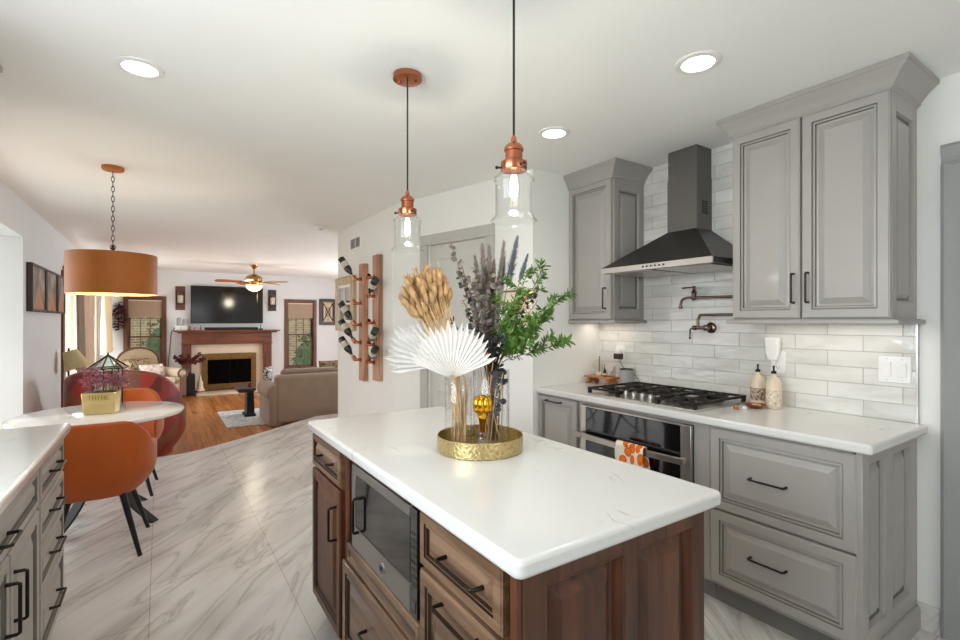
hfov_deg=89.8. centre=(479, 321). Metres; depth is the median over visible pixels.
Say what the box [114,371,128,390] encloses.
stem
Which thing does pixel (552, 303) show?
branch
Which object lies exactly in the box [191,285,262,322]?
television
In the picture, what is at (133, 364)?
cushion
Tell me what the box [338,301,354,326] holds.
wine bottle
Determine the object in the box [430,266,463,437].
stem
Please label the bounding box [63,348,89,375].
floor lamp
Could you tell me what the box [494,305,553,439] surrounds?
branch
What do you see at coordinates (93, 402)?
planter
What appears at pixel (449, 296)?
stem
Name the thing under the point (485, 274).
grass
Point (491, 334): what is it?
grass
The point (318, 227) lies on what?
smoke detector
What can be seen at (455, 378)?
stalk
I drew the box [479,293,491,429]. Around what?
eucalyptus sprig
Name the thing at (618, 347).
wall plate
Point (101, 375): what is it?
stem
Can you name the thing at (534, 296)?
eucalyptus sprig
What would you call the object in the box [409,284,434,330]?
stem
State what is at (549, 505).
countertop
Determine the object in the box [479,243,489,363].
grass
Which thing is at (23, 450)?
countertop
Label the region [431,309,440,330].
stem
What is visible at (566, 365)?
wall
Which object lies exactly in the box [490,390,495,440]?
stalk
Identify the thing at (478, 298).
grass
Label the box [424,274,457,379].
stem
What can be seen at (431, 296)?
stem
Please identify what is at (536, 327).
branch
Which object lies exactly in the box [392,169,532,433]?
wall
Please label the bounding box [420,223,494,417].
door
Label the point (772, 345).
plug
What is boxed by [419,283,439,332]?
stem
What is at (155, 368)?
cushion
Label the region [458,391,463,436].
stalk
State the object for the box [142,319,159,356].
bush
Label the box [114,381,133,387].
stem
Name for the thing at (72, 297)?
door
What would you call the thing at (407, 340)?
leaf
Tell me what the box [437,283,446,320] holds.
stem
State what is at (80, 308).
drape
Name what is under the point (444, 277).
stem
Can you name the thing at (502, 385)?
stalk
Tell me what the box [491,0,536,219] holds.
pendant light
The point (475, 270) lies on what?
eucalyptus sprig
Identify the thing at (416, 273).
stem
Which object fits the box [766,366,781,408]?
ceramic bottle
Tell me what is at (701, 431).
base cabinet
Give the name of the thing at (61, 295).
framed painting
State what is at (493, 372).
eucalyptus sprig
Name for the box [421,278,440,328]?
stem
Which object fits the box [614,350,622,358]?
plug adapter
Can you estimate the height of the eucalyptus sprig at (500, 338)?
0.400 m
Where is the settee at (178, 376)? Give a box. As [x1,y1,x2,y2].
[113,347,187,395]
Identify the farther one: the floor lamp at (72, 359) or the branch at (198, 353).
the branch at (198, 353)
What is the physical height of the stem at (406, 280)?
0.614 m
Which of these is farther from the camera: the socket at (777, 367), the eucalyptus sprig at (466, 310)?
the socket at (777, 367)
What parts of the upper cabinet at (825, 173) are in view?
door, handle, handle, light rail, crown, door, frame, panel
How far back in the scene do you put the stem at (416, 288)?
1.77 m
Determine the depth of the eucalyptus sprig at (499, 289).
1.80 m
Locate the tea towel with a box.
[615,440,649,469]
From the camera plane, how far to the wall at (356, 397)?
5.01 m
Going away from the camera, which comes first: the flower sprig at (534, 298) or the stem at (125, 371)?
the flower sprig at (534, 298)
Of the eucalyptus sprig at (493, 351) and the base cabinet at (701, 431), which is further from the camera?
the base cabinet at (701, 431)
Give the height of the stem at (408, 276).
0.624 m
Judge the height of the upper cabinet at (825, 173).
1.075 m
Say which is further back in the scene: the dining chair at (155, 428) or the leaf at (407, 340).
the dining chair at (155, 428)
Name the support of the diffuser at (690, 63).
attached to the recessed light at (700, 61)
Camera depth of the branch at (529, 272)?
1.82 m
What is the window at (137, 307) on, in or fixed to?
in the wall at (300, 288)
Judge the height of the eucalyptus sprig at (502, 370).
0.234 m
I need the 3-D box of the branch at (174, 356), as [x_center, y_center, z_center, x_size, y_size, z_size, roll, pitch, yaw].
[-6.119,0.860,9.843,0.262,0.369,0.095,0,0,-34]
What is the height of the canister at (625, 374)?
0.123 m
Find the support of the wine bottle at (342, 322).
in the wine rack
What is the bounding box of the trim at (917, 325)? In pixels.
[916,324,918,422]
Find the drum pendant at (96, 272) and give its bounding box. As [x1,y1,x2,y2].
[64,164,157,295]
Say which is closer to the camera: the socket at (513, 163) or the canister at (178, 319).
the socket at (513, 163)
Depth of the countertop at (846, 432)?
2.22 m
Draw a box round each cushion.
[124,358,148,369]
[139,363,164,375]
[262,366,273,380]
[280,367,335,374]
[319,360,337,368]
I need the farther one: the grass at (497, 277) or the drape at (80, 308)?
the drape at (80, 308)
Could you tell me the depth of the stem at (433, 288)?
1.73 m
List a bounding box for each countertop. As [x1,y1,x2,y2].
[0,423,70,515]
[308,407,720,579]
[536,381,927,454]
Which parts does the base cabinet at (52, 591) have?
drawer, drawer, drawer, drawer, handle, handle, handle, handle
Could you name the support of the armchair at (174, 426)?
on the floor at (204, 428)
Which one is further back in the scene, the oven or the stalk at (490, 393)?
the oven
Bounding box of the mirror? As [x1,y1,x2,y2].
[335,275,355,330]
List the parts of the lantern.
roof frame, frame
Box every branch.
[173,355,186,366]
[178,354,186,363]
[186,352,191,362]
[189,352,201,365]
[190,357,205,365]
[492,258,550,440]
[492,288,530,403]
[493,329,534,367]
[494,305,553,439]
[495,313,541,377]
[496,264,538,367]
[499,328,575,365]
[512,287,577,339]
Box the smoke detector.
[314,225,327,229]
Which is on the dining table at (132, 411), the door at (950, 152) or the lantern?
the lantern
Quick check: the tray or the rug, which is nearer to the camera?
the tray
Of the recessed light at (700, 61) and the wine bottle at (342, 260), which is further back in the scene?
the wine bottle at (342, 260)
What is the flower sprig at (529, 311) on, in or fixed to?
in the glass vase
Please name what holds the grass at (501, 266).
in the glass vase
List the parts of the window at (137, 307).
sash, sash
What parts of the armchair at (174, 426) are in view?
seat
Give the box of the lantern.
[86,352,128,406]
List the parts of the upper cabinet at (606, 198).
door, handle, light rail, crown, frame, panel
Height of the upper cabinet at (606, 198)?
1.075 m
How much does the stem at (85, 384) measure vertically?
0.083 m
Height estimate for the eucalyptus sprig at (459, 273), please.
0.628 m
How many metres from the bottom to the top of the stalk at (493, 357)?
0.324 m
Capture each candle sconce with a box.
[175,286,184,309]
[268,290,275,310]
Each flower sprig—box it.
[460,299,491,436]
[487,311,535,437]
[491,298,537,440]
[492,289,532,381]
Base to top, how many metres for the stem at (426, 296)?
0.564 m
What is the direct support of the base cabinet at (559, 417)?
on the floor at (228, 554)
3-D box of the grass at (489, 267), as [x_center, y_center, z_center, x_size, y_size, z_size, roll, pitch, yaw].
[0.037,0.067,1.843,0.059,0.744,0.061,0,0,-20]
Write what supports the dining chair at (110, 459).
on the floor at (228, 554)
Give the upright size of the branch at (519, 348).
0.414 m
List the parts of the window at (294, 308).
sash, sash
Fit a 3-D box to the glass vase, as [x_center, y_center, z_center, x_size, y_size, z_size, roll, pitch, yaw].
[0.042,0.316,1.802,0.136,0.275,0.136,0,0,-34]
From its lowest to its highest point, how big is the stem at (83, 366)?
0.181 m
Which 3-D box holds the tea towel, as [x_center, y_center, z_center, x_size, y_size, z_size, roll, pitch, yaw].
[0.837,0.753,2.654,0.074,0.170,0.186,0,0,-34]
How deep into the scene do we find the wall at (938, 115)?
2.14 m
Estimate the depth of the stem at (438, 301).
1.76 m
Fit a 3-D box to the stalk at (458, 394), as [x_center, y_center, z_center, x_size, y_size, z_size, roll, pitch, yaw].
[-0.078,0.346,1.748,0.005,0.187,0.017,0,0,-2]
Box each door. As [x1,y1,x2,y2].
[61,266,76,407]
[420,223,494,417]
[940,141,959,639]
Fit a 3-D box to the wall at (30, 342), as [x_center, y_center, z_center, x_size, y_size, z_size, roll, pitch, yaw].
[-3.683,0.254,3.556,0.200,2.640,14.400,0,0,-34]
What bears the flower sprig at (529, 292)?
in the glass vase
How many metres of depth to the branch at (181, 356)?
9.81 m
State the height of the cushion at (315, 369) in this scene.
0.360 m
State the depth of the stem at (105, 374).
3.29 m
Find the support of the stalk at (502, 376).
in the glass vase
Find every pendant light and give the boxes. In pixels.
[393,68,421,248]
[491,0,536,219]
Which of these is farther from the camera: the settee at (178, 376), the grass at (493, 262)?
the settee at (178, 376)
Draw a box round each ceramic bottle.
[750,364,765,403]
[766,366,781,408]
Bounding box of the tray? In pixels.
[437,424,522,460]
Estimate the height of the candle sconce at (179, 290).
0.505 m
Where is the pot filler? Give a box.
[678,286,732,338]
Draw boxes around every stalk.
[448,385,461,442]
[451,408,452,440]
[452,386,453,439]
[455,378,457,427]
[456,389,462,440]
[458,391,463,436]
[458,394,458,441]
[459,384,461,436]
[480,367,486,439]
[484,357,493,440]
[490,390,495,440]
[490,393,500,440]
[495,376,502,435]
[500,385,502,437]
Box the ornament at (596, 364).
[592,356,601,375]
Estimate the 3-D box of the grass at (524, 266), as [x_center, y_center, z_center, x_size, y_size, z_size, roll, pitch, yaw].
[0.117,0.085,1.840,0.171,0.708,0.028,0,0,-31]
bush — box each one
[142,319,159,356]
[292,333,310,364]
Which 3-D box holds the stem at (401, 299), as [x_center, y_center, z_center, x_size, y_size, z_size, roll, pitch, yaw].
[-0.194,0.164,1.758,0.234,0.552,0.034,0,0,3]
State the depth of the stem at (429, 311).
1.76 m
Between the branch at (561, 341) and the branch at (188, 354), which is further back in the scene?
the branch at (188, 354)
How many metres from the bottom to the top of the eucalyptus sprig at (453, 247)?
0.747 m
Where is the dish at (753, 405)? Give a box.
[744,402,765,408]
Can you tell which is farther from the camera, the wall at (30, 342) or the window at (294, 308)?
the window at (294, 308)
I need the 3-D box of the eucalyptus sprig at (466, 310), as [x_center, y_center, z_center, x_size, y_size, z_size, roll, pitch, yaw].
[-0.007,0.197,1.781,0.105,0.486,0.037,0,0,-23]
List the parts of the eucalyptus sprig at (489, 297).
stem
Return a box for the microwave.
[351,463,422,620]
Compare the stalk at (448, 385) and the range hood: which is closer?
the stalk at (448, 385)
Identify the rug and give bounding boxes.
[217,408,265,427]
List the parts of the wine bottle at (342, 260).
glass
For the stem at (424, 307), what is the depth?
1.75 m
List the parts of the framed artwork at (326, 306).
panel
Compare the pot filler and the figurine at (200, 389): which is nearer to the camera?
the pot filler
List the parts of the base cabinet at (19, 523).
door, handle, handle, drawer, handle, door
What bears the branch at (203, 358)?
on the subwoofer
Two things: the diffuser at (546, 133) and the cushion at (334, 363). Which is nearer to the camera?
the diffuser at (546, 133)
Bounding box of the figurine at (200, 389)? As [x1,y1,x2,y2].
[195,375,206,393]
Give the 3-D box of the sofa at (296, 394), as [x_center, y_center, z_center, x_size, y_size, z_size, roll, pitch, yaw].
[-2.388,1.119,7.841,2.150,0.810,0.905,0,0,-34]
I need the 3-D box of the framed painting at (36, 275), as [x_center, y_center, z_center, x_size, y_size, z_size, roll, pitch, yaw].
[-4.237,-0.315,4.611,0.044,0.445,0.640,0,0,-34]
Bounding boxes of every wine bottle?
[338,256,354,280]
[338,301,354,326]
[338,319,354,343]
[338,336,353,355]
[367,277,378,294]
[367,327,378,343]
[367,345,378,360]
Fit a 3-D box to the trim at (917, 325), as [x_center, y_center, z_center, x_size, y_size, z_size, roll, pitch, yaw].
[1.971,0.234,2.171,0.014,0.449,0.008,0,0,-34]
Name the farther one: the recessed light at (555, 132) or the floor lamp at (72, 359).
the floor lamp at (72, 359)
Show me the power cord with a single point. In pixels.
(174, 328)
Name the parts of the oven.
handle, door, control glass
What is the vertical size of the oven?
0.652 m
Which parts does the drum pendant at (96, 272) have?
lamp shade, chain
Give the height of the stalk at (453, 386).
0.205 m
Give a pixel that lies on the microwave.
(385, 531)
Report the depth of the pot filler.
2.96 m
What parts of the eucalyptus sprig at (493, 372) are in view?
stem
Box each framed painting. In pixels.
[26,262,46,311]
[43,269,57,312]
[56,274,65,313]
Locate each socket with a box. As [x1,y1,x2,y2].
[394,190,416,216]
[495,135,526,174]
[775,365,780,369]
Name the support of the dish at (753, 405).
on the countertop at (846, 432)
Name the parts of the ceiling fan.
blade, motor, lamp shade, blade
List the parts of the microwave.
handle, door glass, control panel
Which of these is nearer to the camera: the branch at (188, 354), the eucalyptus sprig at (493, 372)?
the eucalyptus sprig at (493, 372)
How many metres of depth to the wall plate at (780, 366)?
2.64 m
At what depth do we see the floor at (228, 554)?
2.81 m
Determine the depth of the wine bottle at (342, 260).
5.00 m
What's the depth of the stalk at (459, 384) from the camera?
1.74 m
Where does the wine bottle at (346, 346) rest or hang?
in the wine rack
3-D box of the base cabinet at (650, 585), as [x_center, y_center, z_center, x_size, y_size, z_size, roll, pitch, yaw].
[0.212,0.937,1.308,0.703,0.877,0.416,0,0,-34]
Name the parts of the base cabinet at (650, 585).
handle, handle, drawer, drawer, panel, frame, panel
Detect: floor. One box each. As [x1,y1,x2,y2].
[49,413,943,639]
[166,392,290,455]
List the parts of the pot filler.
spout, arm, arm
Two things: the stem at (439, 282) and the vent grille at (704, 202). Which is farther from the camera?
the vent grille at (704, 202)
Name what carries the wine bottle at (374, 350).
in the wine rack
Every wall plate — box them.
[616,345,624,361]
[771,351,785,373]
[878,356,911,383]
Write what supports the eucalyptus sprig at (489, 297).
in the glass vase
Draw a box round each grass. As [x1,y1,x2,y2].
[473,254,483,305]
[478,298,496,439]
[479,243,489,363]
[482,274,491,397]
[485,243,494,363]
[487,296,496,440]
[491,259,497,308]
[492,240,506,361]
[494,277,501,434]
[501,236,518,316]
[501,253,528,344]
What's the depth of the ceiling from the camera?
2.23 m
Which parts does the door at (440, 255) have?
casing, casing, casing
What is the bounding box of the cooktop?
[586,381,746,411]
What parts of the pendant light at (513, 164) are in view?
lamp shade, cord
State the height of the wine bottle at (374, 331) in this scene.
0.194 m
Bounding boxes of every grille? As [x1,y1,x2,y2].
[186,374,194,394]
[702,200,707,213]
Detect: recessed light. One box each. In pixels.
[114,56,164,78]
[538,126,569,138]
[675,50,721,73]
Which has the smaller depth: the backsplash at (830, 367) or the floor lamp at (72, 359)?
the backsplash at (830, 367)
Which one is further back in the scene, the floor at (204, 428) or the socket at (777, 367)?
the floor at (204, 428)
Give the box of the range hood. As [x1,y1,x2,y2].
[601,144,732,277]
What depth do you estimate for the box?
9.99 m
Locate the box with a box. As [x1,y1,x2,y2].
[174,326,186,329]
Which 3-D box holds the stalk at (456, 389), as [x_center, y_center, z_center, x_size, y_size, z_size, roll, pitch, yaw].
[-0.074,0.341,1.746,0.005,0.197,0.044,0,0,35]
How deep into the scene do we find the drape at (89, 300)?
7.00 m
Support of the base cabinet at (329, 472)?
on the floor at (228, 554)
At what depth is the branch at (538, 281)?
1.85 m
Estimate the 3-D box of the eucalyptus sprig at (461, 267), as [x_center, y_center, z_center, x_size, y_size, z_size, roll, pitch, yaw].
[-0.017,0.113,1.820,0.150,0.654,0.039,0,0,20]
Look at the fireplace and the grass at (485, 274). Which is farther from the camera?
the fireplace
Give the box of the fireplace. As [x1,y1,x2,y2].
[174,329,279,395]
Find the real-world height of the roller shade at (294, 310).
0.350 m
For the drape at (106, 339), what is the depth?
8.34 m
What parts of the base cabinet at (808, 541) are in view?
handle, handle, drawer, drawer, panel, frame, moulding, panel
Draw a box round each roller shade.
[128,301,161,317]
[288,304,312,317]
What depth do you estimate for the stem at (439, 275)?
1.74 m
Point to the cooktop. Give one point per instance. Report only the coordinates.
(695, 400)
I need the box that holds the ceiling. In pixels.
[0,0,959,278]
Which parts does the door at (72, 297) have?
casing, frame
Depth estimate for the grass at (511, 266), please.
1.86 m
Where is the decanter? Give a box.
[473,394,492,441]
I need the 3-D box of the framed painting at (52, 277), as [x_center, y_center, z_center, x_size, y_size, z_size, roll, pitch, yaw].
[-4.600,-0.315,5.159,0.044,0.445,0.615,0,0,-34]
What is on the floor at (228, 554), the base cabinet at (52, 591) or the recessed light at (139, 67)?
the base cabinet at (52, 591)
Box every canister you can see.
[177,318,180,325]
[619,368,633,385]
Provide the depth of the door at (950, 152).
2.07 m
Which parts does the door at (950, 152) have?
casing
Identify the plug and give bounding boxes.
[764,337,780,363]
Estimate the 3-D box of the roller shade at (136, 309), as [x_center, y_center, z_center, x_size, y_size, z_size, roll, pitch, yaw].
[-6.855,-0.256,9.874,0.560,0.350,0.012,0,0,-34]
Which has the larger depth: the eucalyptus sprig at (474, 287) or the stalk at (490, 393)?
the eucalyptus sprig at (474, 287)
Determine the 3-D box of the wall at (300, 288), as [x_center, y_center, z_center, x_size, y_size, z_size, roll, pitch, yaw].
[-5.266,0.254,10.998,5.800,2.640,0.150,0,0,-34]
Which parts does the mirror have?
glass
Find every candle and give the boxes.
[178,295,182,302]
[270,297,274,304]
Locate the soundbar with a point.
(206, 328)
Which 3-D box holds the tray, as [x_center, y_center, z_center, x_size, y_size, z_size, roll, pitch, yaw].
[0.000,0.431,1.740,0.309,0.057,0.309,0,0,-34]
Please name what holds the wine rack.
attached to the wall at (356, 397)
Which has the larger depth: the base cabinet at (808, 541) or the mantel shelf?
the mantel shelf
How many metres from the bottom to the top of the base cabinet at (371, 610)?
0.874 m
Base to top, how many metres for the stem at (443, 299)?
0.530 m
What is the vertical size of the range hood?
0.763 m
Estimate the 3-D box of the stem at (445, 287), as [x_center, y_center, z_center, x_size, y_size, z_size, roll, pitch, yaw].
[-0.114,0.142,1.762,0.057,0.595,0.038,0,0,-34]
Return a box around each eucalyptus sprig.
[448,242,496,437]
[456,272,490,440]
[457,266,493,439]
[465,276,485,333]
[465,309,487,390]
[470,267,488,347]
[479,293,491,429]
[482,336,497,369]
[486,271,495,439]
[489,283,502,363]
[490,361,503,430]
[492,333,506,358]
[492,368,507,429]
[499,286,537,356]
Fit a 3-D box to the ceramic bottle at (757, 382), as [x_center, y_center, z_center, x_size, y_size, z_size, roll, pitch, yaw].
[1.531,0.347,2.656,0.075,0.226,0.075,0,0,-34]
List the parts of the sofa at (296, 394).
arm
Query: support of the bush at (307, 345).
on the ground
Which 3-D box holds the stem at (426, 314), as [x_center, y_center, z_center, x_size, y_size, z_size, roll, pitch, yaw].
[-0.137,0.193,1.773,0.156,0.494,0.034,0,0,1]
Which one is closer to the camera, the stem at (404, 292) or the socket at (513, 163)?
the socket at (513, 163)
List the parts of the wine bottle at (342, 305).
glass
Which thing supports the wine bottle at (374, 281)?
in the wine rack
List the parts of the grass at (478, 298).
stem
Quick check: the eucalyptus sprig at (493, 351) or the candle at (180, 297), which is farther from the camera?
the candle at (180, 297)
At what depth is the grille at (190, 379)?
9.82 m
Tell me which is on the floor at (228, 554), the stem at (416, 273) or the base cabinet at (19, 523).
the base cabinet at (19, 523)
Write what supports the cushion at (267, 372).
on the sofa at (296, 394)
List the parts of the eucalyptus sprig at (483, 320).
stem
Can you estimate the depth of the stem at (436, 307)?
1.76 m
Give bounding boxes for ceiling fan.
[215,265,287,301]
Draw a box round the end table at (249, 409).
[233,384,255,416]
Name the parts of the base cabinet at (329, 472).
handle, drawer, handle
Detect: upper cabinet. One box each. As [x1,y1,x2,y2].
[564,157,652,322]
[717,52,938,323]
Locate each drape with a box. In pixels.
[76,295,85,372]
[84,295,94,370]
[100,296,112,354]
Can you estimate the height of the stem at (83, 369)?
0.162 m
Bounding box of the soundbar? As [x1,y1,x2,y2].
[205,327,257,329]
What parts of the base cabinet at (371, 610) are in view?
corner moulding, handle, drawer, rail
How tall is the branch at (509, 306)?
0.565 m
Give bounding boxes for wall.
[0,180,97,428]
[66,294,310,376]
[98,270,337,390]
[338,207,391,417]
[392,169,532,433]
[533,169,599,435]
[604,72,959,608]
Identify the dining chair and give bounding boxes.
[62,421,156,556]
[81,388,163,496]
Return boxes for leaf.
[383,318,455,441]
[410,321,495,441]
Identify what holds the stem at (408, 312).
in the glass vase
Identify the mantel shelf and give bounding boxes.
[174,329,279,332]
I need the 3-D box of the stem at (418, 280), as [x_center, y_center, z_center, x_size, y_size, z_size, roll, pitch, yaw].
[-0.152,0.131,1.769,0.182,0.618,0.034,0,0,-9]
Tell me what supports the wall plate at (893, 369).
attached to the wall at (938, 115)
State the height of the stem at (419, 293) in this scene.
0.579 m
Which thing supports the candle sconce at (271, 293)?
attached to the wall at (300, 288)
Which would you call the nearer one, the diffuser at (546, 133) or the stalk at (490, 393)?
the stalk at (490, 393)
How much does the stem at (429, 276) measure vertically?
0.637 m
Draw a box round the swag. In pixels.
[112,302,126,330]
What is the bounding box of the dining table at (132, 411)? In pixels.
[2,401,184,532]
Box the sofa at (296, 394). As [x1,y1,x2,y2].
[257,367,337,426]
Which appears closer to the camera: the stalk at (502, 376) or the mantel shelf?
the stalk at (502, 376)
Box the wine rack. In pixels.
[351,254,382,380]
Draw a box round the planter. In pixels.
[81,390,120,414]
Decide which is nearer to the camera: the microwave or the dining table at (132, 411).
the microwave
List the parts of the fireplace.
leg, glass door, brass frame, glass door, leg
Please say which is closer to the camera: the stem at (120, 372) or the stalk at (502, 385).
the stalk at (502, 385)
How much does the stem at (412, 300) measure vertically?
0.554 m
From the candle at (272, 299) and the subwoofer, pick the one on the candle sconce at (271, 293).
the candle at (272, 299)
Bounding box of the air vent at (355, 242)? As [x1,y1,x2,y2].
[350,235,360,250]
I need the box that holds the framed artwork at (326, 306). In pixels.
[319,299,334,324]
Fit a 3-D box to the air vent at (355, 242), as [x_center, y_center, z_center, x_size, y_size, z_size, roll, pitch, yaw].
[-1.364,-0.859,5.277,0.012,0.135,0.330,0,0,-34]
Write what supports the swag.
attached to the wall at (300, 288)
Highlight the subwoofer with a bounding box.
[182,373,194,396]
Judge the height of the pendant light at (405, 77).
0.761 m
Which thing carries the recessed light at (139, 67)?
in the ceiling
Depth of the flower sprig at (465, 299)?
1.85 m
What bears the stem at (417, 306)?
in the glass vase
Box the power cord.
[168,328,174,366]
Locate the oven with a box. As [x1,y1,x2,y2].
[574,404,693,482]
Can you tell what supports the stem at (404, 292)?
in the glass vase
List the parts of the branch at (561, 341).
stem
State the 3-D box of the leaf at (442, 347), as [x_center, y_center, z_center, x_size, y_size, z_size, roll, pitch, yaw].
[-0.095,0.216,1.708,0.305,0.448,0.099,0,0,-1]
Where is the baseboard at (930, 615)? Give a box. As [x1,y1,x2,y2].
[918,601,939,635]
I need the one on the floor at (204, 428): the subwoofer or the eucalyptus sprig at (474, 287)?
the subwoofer
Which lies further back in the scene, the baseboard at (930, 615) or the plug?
the plug
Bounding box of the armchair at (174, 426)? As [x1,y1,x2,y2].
[63,370,185,456]
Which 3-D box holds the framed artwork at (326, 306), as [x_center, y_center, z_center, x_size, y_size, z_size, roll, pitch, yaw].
[-3.752,-0.234,11.889,0.410,0.643,0.038,0,0,-34]
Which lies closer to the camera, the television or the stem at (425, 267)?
the stem at (425, 267)
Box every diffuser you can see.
[121,61,157,75]
[543,130,564,137]
[681,56,714,71]
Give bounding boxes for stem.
[80,366,92,390]
[82,381,93,389]
[83,369,95,390]
[94,368,106,388]
[103,372,110,390]
[109,366,126,390]
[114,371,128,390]
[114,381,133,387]
[115,379,136,389]
[396,292,429,335]
[398,285,452,375]
[399,295,426,330]
[401,274,434,331]
[404,272,462,421]
[407,309,429,336]
[408,295,428,325]
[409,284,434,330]
[409,303,460,439]
[413,267,457,386]
[413,284,438,330]
[414,303,456,434]
[415,275,437,327]
[417,288,459,441]
[418,298,449,360]
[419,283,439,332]
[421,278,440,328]
[421,288,457,383]
[423,262,439,311]
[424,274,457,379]
[424,311,432,324]
[425,269,455,363]
[426,304,457,380]
[428,289,462,417]
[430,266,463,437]
[430,282,453,365]
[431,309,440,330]
[433,302,462,439]
[436,266,459,392]
[436,279,461,437]
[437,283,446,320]
[437,296,459,440]
[439,299,460,434]
[442,273,450,326]
[443,280,456,441]
[447,287,459,377]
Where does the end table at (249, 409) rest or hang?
on the rug
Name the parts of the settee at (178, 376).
trim, arm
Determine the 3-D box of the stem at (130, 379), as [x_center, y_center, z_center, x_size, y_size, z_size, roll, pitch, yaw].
[-2.466,0.440,3.353,0.141,0.082,0.050,0,0,-34]
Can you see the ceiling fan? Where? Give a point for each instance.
(253, 280)
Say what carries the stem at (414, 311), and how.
in the glass vase
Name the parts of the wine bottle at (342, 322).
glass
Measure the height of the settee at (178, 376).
1.045 m
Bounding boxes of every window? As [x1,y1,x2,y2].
[123,296,165,366]
[284,299,316,368]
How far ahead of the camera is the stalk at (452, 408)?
1.77 m
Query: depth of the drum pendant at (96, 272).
3.13 m
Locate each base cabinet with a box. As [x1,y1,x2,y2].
[0,470,38,639]
[36,439,66,639]
[313,433,345,639]
[342,457,424,639]
[420,511,703,639]
[539,393,581,448]
[582,401,716,598]
[710,425,920,639]
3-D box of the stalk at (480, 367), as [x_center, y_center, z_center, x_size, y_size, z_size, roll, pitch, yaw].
[0.011,0.292,1.794,0.033,0.296,0.006,0,0,33]
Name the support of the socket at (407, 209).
attached to the pendant light at (405, 77)
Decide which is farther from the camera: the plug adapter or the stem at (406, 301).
the plug adapter
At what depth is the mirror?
5.50 m
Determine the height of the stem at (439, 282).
0.630 m
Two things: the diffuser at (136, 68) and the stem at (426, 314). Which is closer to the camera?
the stem at (426, 314)

